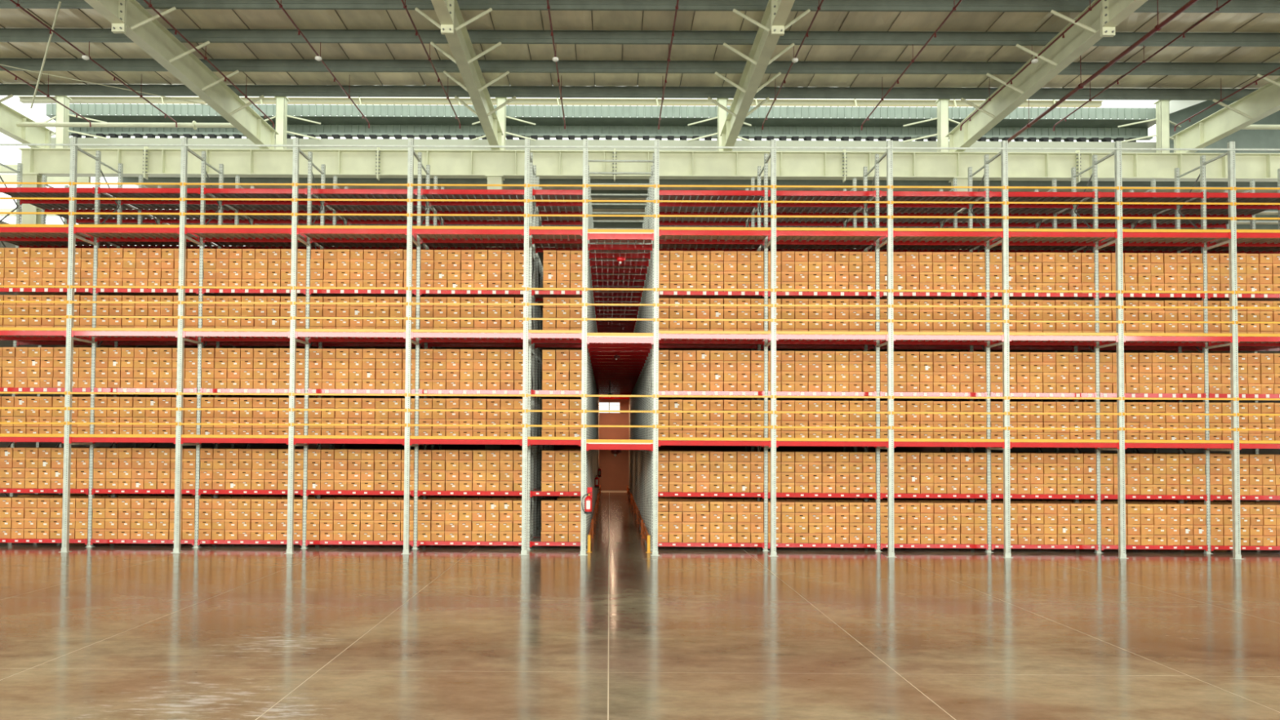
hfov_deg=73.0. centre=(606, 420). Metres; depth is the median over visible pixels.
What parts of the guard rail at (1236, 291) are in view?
rail, rail, rail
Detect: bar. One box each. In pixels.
[588,160,653,162]
[589,172,651,174]
[590,183,648,185]
[591,193,647,195]
[591,203,646,204]
[592,212,645,213]
[592,220,643,222]
[593,227,642,229]
[594,241,635,243]
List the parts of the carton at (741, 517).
lid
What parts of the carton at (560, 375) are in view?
lid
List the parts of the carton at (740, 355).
lid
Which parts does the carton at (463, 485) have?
lid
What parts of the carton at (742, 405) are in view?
lid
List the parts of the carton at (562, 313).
lid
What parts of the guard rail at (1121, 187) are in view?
rail, rail, rail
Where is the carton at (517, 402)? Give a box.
[513,399,522,408]
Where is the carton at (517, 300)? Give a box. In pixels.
[515,297,523,307]
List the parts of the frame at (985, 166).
post, post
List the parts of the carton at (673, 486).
lid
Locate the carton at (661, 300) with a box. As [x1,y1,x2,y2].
[658,297,669,308]
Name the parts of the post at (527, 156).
foot plate, post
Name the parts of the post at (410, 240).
foot plate, post, tie arm, tie arm, tie arm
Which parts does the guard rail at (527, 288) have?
rail, rail, rail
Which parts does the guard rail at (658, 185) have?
rail, rail, rail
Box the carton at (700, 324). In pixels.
[696,318,709,328]
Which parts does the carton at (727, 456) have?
lid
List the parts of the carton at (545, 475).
lid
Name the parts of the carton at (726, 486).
lid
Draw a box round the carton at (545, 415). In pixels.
[542,412,555,419]
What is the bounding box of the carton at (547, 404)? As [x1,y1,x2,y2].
[542,399,555,409]
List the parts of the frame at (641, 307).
post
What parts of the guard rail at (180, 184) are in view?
rail, rail, rail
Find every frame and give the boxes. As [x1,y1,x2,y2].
[0,163,22,497]
[35,174,69,494]
[86,151,123,546]
[132,174,161,494]
[192,151,223,547]
[230,175,254,495]
[300,151,325,548]
[328,175,348,495]
[411,151,430,549]
[430,176,444,496]
[526,152,536,549]
[533,176,542,537]
[539,199,546,533]
[545,216,550,499]
[549,444,553,499]
[585,152,589,550]
[586,177,591,541]
[588,197,592,533]
[590,222,593,522]
[591,242,594,518]
[592,243,595,515]
[594,257,595,507]
[595,266,596,503]
[595,279,597,499]
[596,301,598,475]
[596,391,598,495]
[597,301,599,493]
[598,396,599,466]
[629,396,630,489]
[630,396,631,491]
[631,390,633,495]
[631,391,632,493]
[632,328,635,498]
[634,274,636,502]
[635,274,638,511]
[637,243,639,511]
[639,243,642,520]
[640,217,644,519]
[643,197,647,533]
[645,177,650,537]
[649,152,653,550]
[745,177,754,498]
[756,153,768,551]
[843,177,857,498]
[862,154,881,551]
[938,178,958,499]
[967,154,993,552]
[1034,178,1058,499]
[1071,155,1102,553]
[1128,179,1159,500]
[1174,155,1210,553]
[1223,179,1259,501]
[1277,168,1279,229]
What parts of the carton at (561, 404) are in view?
lid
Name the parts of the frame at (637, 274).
post, post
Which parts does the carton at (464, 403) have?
lid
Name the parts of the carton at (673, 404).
lid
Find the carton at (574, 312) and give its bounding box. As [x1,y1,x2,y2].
[569,307,582,318]
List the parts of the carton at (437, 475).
lid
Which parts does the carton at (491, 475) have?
lid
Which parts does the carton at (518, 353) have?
lid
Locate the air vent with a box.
[17,96,1103,118]
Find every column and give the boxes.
[21,173,46,224]
[43,95,106,148]
[264,96,320,149]
[471,97,535,150]
[484,175,504,448]
[687,98,751,151]
[902,99,959,151]
[948,177,968,451]
[1117,100,1181,152]
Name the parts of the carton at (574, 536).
lid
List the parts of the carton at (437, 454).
lid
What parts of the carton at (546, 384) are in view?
lid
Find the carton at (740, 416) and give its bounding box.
[736,410,750,421]
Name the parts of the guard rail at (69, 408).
rail, rail, rail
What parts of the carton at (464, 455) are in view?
lid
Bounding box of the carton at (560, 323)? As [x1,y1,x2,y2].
[556,320,569,329]
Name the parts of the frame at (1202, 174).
post, post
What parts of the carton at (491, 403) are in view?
lid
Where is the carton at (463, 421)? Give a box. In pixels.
[459,418,472,429]
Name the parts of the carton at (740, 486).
lid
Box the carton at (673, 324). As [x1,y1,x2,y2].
[668,318,682,328]
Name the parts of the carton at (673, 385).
lid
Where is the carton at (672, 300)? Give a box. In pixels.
[668,297,682,310]
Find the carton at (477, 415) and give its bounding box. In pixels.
[473,408,487,419]
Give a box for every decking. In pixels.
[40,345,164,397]
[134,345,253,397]
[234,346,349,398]
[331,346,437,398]
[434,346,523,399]
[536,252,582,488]
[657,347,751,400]
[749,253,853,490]
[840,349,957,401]
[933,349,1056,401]
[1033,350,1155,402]
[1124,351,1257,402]
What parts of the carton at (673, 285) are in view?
lid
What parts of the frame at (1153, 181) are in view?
post, post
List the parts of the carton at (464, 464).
lid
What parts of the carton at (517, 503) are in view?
lid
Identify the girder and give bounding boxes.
[17,146,1279,183]
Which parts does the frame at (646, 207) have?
post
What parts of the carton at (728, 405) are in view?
lid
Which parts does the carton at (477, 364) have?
lid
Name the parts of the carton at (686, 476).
lid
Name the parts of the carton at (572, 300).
lid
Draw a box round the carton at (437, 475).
[431,470,445,480]
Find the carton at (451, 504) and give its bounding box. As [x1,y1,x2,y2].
[444,499,459,510]
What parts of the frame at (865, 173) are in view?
post, post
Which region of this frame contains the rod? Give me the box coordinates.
[30,1,61,108]
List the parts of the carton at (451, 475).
lid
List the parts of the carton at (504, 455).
lid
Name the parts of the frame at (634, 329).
post, post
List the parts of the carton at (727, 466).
lid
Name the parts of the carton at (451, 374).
lid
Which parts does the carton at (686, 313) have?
lid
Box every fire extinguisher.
[581,487,592,513]
[594,474,599,487]
[597,466,601,476]
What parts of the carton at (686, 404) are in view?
lid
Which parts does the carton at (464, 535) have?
lid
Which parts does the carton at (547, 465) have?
lid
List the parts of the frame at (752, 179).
post, post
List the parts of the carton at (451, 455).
lid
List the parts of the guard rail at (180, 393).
rail, rail, rail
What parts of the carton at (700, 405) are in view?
lid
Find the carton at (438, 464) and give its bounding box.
[431,459,445,470]
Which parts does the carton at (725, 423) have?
lid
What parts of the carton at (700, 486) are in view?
lid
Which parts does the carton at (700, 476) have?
lid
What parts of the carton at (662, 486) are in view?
lid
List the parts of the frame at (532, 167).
post, post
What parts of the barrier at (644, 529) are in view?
post, rail, rail, post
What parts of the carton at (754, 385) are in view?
lid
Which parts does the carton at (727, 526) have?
lid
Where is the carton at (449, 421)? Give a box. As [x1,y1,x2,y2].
[445,418,459,429]
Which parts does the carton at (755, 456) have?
lid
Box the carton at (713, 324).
[709,318,723,328]
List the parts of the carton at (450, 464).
lid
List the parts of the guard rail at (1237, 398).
rail, rail, rail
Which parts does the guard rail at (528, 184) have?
rail, rail, rail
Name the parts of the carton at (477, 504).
lid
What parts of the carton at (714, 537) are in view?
lid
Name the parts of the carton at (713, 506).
lid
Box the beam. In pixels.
[0,164,17,173]
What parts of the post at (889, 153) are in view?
tie arm, tie arm, tie arm, post, foot plate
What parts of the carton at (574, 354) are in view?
lid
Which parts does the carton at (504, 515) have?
lid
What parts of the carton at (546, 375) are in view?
lid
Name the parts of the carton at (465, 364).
lid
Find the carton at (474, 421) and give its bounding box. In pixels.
[472,419,486,429]
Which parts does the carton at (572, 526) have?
lid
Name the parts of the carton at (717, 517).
lid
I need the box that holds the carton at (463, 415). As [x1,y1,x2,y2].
[459,408,475,419]
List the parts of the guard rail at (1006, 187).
rail, rail, rail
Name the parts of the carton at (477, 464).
lid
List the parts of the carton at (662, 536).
lid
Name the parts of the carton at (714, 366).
lid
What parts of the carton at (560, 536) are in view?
lid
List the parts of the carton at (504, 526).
lid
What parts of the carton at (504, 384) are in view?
lid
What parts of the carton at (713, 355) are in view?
lid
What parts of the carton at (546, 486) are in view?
lid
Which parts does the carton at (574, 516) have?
lid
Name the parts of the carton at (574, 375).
lid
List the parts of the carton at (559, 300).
lid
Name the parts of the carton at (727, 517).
lid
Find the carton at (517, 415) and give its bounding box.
[514,408,522,419]
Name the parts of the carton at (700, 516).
lid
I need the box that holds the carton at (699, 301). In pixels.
[696,298,709,308]
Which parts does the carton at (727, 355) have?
lid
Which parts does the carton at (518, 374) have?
lid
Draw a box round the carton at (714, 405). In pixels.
[708,400,723,410]
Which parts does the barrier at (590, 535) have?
post, rail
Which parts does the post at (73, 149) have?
foot plate, post, tie arm, tie arm, tie arm, tie arm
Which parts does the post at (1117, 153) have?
tie arm, tie arm, tie arm, tie arm, post, foot plate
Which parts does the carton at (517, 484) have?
lid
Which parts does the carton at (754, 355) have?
lid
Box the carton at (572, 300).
[569,297,582,307]
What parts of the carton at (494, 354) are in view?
lid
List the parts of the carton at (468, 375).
lid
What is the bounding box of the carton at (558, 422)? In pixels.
[555,419,568,430]
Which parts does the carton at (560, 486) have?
lid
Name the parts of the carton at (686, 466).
lid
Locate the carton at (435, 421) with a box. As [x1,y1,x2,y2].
[432,418,446,429]
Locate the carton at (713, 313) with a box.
[709,308,723,319]
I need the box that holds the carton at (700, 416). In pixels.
[696,409,709,420]
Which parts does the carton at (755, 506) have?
lid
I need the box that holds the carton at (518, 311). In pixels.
[514,307,523,317]
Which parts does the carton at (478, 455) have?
lid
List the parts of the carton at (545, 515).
lid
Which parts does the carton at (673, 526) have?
lid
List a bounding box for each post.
[58,136,97,552]
[172,137,204,552]
[284,137,310,553]
[400,137,420,554]
[519,138,532,555]
[578,138,587,555]
[650,138,659,555]
[764,139,778,556]
[876,140,896,557]
[986,140,1011,557]
[1094,141,1127,558]
[1203,141,1243,559]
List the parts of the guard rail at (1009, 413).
rail, rail, rail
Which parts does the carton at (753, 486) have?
lid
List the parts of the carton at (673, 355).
lid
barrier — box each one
[586,522,594,552]
[591,511,595,533]
[594,502,598,520]
[627,489,631,503]
[630,495,635,511]
[632,502,638,520]
[636,511,643,533]
[640,523,651,552]
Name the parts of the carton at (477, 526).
lid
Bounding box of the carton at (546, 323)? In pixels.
[542,317,556,328]
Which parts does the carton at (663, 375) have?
lid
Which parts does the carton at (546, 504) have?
lid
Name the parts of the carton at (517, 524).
lid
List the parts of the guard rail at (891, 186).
rail, rail, rail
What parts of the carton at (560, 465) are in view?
lid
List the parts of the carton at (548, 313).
lid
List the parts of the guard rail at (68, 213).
rail, rail, rail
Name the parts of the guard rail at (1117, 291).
rail, rail, rail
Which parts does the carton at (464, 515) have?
lid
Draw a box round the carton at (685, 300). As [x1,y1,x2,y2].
[682,297,696,308]
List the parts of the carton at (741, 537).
lid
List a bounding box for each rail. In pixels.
[0,143,72,146]
[0,182,71,215]
[0,284,69,318]
[0,391,66,425]
[66,391,178,425]
[69,284,180,319]
[71,143,182,146]
[71,182,182,215]
[178,391,291,426]
[180,285,293,319]
[182,144,294,146]
[182,182,293,216]
[291,392,407,426]
[293,286,408,319]
[294,144,410,146]
[294,182,409,216]
[407,393,524,427]
[408,286,525,320]
[409,183,526,217]
[410,145,527,147]
[525,393,583,427]
[526,287,584,320]
[527,145,585,147]
[527,183,584,217]
[584,394,655,427]
[585,146,657,148]
[585,184,656,217]
[585,287,655,321]
[656,288,773,321]
[656,394,773,428]
[657,146,773,148]
[657,184,773,217]
[773,146,890,149]
[773,185,889,218]
[773,288,890,322]
[773,395,890,429]
[890,146,1005,149]
[890,185,1005,219]
[891,288,1006,323]
[891,395,1006,430]
[1005,147,1119,150]
[1005,186,1119,219]
[1006,289,1120,324]
[1007,395,1121,431]
[1120,147,1233,151]
[1120,186,1233,220]
[1120,289,1235,324]
[1122,396,1235,431]
[1232,148,1279,151]
[1233,186,1279,220]
[1235,290,1279,324]
[1236,397,1279,431]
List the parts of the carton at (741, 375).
lid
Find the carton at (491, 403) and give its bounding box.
[487,399,501,408]
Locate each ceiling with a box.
[0,0,1279,100]
[0,173,1279,258]
[587,243,652,333]
[587,342,652,399]
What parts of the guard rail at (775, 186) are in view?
rail, rail, rail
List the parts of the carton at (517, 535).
lid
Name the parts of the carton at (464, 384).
lid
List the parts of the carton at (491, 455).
lid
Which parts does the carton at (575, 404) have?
lid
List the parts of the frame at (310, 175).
post, post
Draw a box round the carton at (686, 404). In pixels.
[682,400,695,410]
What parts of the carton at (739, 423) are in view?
lid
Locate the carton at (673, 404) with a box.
[668,399,682,409]
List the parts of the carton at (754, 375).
lid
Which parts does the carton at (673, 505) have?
lid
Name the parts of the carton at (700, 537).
lid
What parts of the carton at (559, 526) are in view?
lid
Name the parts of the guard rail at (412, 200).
rail, rail, rail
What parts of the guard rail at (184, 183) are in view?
rail, rail, rail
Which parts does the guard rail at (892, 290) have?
rail, rail, rail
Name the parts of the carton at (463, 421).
lid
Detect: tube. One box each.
[15,120,235,129]
[1240,124,1279,129]
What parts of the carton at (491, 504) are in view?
lid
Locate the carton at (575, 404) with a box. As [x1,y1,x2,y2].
[568,399,581,409]
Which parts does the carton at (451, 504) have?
lid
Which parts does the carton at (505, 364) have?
lid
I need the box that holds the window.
[599,402,620,413]
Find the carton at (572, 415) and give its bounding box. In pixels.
[568,409,581,419]
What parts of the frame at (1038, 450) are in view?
post, post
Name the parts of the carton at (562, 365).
lid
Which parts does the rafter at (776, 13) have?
splice plate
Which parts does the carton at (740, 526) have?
lid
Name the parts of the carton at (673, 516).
lid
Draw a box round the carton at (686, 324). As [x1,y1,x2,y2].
[682,318,696,328]
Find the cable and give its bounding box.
[0,64,209,106]
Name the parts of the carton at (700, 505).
lid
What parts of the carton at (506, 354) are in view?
lid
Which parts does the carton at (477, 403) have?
lid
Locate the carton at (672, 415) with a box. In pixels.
[668,409,682,420]
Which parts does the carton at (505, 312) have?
lid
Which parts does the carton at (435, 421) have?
lid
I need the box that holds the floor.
[0,490,1279,719]
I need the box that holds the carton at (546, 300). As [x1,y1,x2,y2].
[542,297,556,308]
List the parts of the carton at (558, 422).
lid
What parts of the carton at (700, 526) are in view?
lid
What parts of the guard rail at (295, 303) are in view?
rail, rail, rail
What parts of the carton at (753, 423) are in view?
lid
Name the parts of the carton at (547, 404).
lid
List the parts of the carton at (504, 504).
lid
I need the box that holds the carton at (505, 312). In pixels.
[501,307,515,318]
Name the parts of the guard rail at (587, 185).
rail, rail, rail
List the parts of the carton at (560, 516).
lid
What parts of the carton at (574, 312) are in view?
lid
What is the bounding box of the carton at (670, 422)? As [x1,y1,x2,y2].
[668,420,682,430]
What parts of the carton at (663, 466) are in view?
lid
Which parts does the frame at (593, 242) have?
post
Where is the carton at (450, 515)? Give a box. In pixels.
[444,510,458,520]
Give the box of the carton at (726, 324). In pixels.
[723,320,736,328]
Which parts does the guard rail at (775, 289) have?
rail, rail, rail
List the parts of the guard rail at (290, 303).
rail, rail, rail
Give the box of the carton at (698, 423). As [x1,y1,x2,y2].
[695,420,709,431]
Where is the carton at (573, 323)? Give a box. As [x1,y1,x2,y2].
[569,317,582,328]
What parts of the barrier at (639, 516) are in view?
post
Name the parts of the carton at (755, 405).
lid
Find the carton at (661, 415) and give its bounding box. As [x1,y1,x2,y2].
[657,409,668,420]
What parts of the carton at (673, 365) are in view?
lid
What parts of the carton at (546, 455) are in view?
lid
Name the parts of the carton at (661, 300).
lid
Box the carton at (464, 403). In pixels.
[459,398,473,408]
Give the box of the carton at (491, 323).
[487,320,501,328]
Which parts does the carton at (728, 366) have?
lid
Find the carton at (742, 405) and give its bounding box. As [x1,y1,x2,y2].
[736,400,750,410]
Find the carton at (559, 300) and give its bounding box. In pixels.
[556,297,569,307]
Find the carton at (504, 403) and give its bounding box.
[500,399,514,408]
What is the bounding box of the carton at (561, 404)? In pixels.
[555,399,569,409]
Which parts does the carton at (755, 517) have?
lid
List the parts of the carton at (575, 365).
lid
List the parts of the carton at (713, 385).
lid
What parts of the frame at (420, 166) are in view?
post, post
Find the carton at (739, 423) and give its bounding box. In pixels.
[736,420,750,431]
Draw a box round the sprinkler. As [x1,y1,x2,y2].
[1007,0,1198,142]
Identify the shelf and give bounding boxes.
[0,186,113,200]
[0,235,116,248]
[0,288,114,295]
[0,336,114,346]
[0,387,113,395]
[0,488,88,494]
[0,538,87,544]
[14,436,112,443]
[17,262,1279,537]
[19,199,137,210]
[44,208,156,219]
[66,217,168,224]
[90,538,194,545]
[91,488,195,495]
[93,387,215,395]
[94,336,217,346]
[95,288,217,296]
[97,186,215,200]
[97,235,218,248]
[120,200,234,211]
[141,208,249,220]
[160,218,259,225]
[197,539,302,546]
[198,488,302,495]
[200,336,318,347]
[200,387,318,396]
[201,288,319,296]
[203,236,319,249]
[204,187,319,201]
[222,200,332,211]
[238,209,342,220]
[253,218,350,225]
[305,540,413,546]
[306,443,422,444]
[306,489,413,496]
[307,388,423,396]
[308,337,424,347]
[309,288,424,297]
[310,236,425,249]
[311,187,424,201]
[324,200,433,212]
[336,209,439,221]
[346,219,444,226]
[417,444,511,445]
[417,490,521,496]
[417,540,521,546]
[418,337,523,347]
[418,389,522,396]
[419,289,523,297]
[420,188,524,202]
[420,238,524,251]
[429,201,524,212]
[436,210,524,221]
[443,219,524,226]
[529,488,581,497]
[529,537,580,546]
[530,389,581,397]
[531,289,582,302]
[531,337,582,348]
[532,189,582,202]
[532,237,582,253]
[535,201,582,212]
[538,210,582,222]
[542,220,582,226]
[657,489,764,498]
[657,537,764,548]
[658,190,764,203]
[658,202,757,213]
[658,211,751,222]
[658,221,746,226]
[658,239,764,252]
[658,291,764,299]
[658,338,764,349]
[658,391,764,399]
[748,220,843,227]
[749,211,853,222]
[755,202,863,213]
[760,238,875,252]
[760,291,875,299]
[760,339,876,350]
[760,391,876,399]
[760,445,876,448]
[761,190,875,204]
[763,490,876,498]
[767,542,876,549]
[840,222,940,227]
[847,212,954,223]
[857,203,968,213]
[867,239,986,252]
[867,291,986,299]
[867,339,986,351]
[867,391,986,399]
[867,446,987,448]
[869,190,986,204]
[880,493,987,499]
[880,543,987,549]
[933,222,1035,228]
[945,213,1053,223]
[957,203,1072,214]
[973,240,1095,253]
[973,292,1095,300]
[973,340,1096,351]
[973,391,1096,400]
[975,191,1094,204]
[991,493,1097,500]
[991,543,1097,550]
[1026,222,1130,228]
[1039,213,1152,224]
[1057,204,1176,214]
[1076,191,1203,204]
[1076,240,1204,253]
[1077,292,1204,300]
[1077,341,1204,351]
[1078,392,1205,400]
[1078,447,1206,449]
[1096,543,1208,551]
[1100,493,1207,501]
[1122,222,1226,229]
[1134,213,1252,224]
[1156,204,1279,215]
[1180,240,1279,253]
[1182,342,1279,351]
[1182,393,1279,400]
[1182,448,1265,448]
[1183,293,1279,301]
[1185,191,1279,205]
[1209,494,1279,501]
[1210,545,1279,551]
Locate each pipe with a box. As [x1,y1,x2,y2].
[0,65,91,127]
[9,0,177,127]
[142,0,274,128]
[275,0,369,128]
[400,0,460,128]
[546,0,565,128]
[657,0,679,129]
[761,0,823,129]
[861,0,962,130]
[960,0,1101,130]
[1053,0,1231,131]
[1173,66,1279,131]
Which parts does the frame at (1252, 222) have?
post, post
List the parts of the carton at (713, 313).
lid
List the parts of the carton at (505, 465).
lid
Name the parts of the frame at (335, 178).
post, post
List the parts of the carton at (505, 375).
lid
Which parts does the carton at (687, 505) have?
lid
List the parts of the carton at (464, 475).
lid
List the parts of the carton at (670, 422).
lid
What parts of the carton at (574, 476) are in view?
lid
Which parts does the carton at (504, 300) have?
lid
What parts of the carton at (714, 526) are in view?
lid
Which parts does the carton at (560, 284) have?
lid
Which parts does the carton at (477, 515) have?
lid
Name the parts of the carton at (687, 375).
lid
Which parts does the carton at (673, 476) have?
lid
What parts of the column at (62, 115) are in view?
cap plate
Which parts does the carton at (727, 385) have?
lid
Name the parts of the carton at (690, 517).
lid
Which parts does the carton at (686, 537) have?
lid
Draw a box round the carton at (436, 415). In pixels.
[432,408,445,418]
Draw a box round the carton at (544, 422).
[542,419,555,430]
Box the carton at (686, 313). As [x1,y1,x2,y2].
[682,308,696,319]
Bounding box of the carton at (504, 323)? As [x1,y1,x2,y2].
[501,317,515,328]
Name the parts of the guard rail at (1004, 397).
rail, rail, rail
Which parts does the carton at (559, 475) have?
lid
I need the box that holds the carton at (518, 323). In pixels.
[515,317,523,328]
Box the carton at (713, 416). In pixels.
[709,410,723,420]
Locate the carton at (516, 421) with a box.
[513,419,522,429]
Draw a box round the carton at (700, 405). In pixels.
[695,400,709,410]
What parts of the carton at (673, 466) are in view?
lid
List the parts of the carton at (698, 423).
lid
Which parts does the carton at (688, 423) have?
lid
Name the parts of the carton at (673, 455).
lid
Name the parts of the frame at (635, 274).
post, post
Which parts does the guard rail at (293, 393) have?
rail, rail, rail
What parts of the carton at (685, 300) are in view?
lid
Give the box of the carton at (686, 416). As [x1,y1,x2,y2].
[682,409,696,420]
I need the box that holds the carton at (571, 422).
[568,419,581,430]
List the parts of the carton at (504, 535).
lid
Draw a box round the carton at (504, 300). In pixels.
[501,297,515,307]
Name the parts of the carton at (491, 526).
lid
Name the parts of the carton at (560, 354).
lid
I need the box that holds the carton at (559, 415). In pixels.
[555,409,568,419]
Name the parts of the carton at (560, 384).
lid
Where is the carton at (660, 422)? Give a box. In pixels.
[657,420,668,430]
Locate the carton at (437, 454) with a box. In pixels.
[431,449,445,460]
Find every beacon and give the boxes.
[610,449,621,456]
[616,249,625,263]
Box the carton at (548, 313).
[542,307,556,318]
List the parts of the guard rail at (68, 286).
rail, rail, rail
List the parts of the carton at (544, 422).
lid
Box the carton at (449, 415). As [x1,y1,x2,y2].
[445,408,461,419]
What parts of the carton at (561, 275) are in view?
lid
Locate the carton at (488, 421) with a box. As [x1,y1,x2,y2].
[486,419,500,429]
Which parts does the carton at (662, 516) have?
lid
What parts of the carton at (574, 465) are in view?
lid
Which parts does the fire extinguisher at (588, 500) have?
backing plate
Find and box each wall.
[0,221,303,497]
[17,96,1155,152]
[308,258,950,490]
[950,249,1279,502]
[1168,88,1279,153]
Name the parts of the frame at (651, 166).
post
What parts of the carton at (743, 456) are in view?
lid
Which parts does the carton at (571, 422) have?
lid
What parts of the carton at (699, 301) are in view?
lid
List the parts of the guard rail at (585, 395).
rail, rail, rail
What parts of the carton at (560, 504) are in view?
lid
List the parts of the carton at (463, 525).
lid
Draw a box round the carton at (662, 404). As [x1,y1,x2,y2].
[657,400,668,409]
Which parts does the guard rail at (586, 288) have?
rail, rail, rail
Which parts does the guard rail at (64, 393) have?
rail, rail, rail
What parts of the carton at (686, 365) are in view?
lid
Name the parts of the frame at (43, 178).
post, post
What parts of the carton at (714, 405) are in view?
lid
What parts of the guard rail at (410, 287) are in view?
rail, rail, rail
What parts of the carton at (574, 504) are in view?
lid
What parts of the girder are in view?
splice plate, splice plate, splice plate, splice plate, splice plate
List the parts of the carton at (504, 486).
lid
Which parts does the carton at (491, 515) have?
lid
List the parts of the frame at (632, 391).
post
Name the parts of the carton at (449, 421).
lid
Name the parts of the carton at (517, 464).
lid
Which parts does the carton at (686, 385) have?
lid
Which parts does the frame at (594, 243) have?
post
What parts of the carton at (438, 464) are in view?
lid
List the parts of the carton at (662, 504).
lid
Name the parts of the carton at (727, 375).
lid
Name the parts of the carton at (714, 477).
lid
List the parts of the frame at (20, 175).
post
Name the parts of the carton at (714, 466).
lid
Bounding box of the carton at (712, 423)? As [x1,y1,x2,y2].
[709,420,722,431]
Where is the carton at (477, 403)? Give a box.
[472,399,487,408]
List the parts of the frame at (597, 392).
post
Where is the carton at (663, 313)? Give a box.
[658,308,668,318]
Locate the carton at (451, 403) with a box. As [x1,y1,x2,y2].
[445,398,459,408]
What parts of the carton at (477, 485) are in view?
lid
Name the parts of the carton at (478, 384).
lid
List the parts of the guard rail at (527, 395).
rail, rail, rail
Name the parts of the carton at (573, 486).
lid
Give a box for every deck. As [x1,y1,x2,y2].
[0,223,91,238]
[0,327,88,337]
[0,433,72,443]
[69,434,183,444]
[71,327,195,337]
[73,224,197,239]
[180,434,288,444]
[182,328,302,338]
[184,224,304,239]
[293,435,404,444]
[295,328,413,338]
[296,225,414,239]
[409,435,522,445]
[410,328,523,339]
[412,226,524,240]
[527,436,581,445]
[528,226,582,240]
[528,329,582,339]
[586,333,653,344]
[586,439,653,451]
[587,229,653,244]
[657,437,770,447]
[658,226,771,241]
[658,330,771,340]
[769,227,888,241]
[776,331,888,341]
[776,437,888,448]
[881,227,1003,242]
[882,331,1004,342]
[893,438,1004,448]
[991,228,1117,243]
[992,332,1118,342]
[1009,439,1119,448]
[1101,229,1231,243]
[1102,333,1232,342]
[1124,440,1234,449]
[1209,229,1279,244]
[1211,333,1279,343]
[1239,440,1279,449]
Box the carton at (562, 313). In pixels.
[556,307,569,318]
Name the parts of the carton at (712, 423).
lid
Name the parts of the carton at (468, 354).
lid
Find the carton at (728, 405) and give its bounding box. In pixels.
[721,400,737,410]
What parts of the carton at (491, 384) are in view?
lid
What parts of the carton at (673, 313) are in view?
lid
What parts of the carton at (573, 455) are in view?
lid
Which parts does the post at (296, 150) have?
foot plate, post, tie arm, tie arm, tie arm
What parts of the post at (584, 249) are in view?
foot plate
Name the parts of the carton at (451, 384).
lid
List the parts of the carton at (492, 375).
lid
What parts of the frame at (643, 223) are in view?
post, post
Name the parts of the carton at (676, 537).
lid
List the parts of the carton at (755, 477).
lid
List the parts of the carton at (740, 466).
lid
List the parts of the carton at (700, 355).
lid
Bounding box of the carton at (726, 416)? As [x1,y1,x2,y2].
[723,410,737,420]
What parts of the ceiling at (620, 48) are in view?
insulation panel, insulation panel, insulation panel, insulation panel, insulation panel, insulation panel, insulation panel, insulation panel, insulation panel, insulation panel, insulation panel, insulation panel, insulation panel, insulation panel, insulation panel, insulation panel, insulation panel, insulation panel, insulation panel, insulation panel, insulation panel, insulation panel, insulation panel, insulation panel, insulation panel, insulation panel, insulation panel, insulation panel, insulation panel, insulation panel, insulation panel, insulation panel, insulation panel, insulation panel, insulation panel, insulation panel, insulation panel, insulation panel, insulation panel, insulation panel, insulation panel, insulation panel, insulation panel, insulation panel, insulation panel, insulation panel, insulation panel, insulation panel, insulation panel, insulation panel, insulation panel, insulation panel, insulation panel, insulation panel, insulation panel, insulation panel, insulation panel, insulation panel, insulation panel, insulation panel, insulation panel, insulation panel, insulation panel, insulation panel, insulation panel, insulation panel, insulation panel, insulation panel, insulation panel, insulation panel, insulation panel, insulation panel, insulation panel, insulation panel, insulation panel, insulation panel, insulation panel, insulation panel, insulation panel, insulation panel, insulation panel, insulation panel, insulation panel, insulation panel, insulation panel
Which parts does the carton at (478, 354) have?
lid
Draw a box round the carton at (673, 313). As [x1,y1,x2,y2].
[668,308,682,318]
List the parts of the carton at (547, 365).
lid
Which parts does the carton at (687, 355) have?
lid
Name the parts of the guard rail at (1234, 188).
rail, rail, rail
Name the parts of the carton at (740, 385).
lid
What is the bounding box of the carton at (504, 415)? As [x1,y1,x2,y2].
[500,408,514,419]
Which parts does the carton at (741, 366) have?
lid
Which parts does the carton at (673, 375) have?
lid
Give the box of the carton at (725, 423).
[721,420,736,431]
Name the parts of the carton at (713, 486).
lid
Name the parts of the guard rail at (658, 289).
rail, rail, rail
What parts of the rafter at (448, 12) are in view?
splice plate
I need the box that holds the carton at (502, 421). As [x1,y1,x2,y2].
[500,419,514,429]
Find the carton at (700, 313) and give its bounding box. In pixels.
[695,308,709,318]
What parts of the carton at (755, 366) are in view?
lid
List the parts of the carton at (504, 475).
lid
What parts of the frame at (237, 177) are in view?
post, post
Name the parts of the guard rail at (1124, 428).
rail, rail, rail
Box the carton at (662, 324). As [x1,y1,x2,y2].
[658,320,669,328]
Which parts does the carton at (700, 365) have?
lid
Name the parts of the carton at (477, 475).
lid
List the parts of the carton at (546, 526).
lid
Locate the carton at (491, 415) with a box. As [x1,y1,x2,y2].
[487,408,500,419]
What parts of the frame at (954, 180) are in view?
post, post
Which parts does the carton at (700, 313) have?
lid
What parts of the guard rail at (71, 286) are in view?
rail, rail, rail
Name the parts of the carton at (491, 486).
lid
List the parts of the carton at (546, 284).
lid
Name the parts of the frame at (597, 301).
post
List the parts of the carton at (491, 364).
lid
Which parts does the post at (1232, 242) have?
tie arm, tie arm, tie arm, tie arm, post, foot plate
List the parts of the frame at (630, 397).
post, post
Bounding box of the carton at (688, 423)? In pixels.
[681,420,695,431]
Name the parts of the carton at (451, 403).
lid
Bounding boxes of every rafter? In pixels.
[0,93,55,147]
[84,0,279,149]
[414,0,515,150]
[707,0,810,151]
[945,0,1147,151]
[1169,73,1279,152]

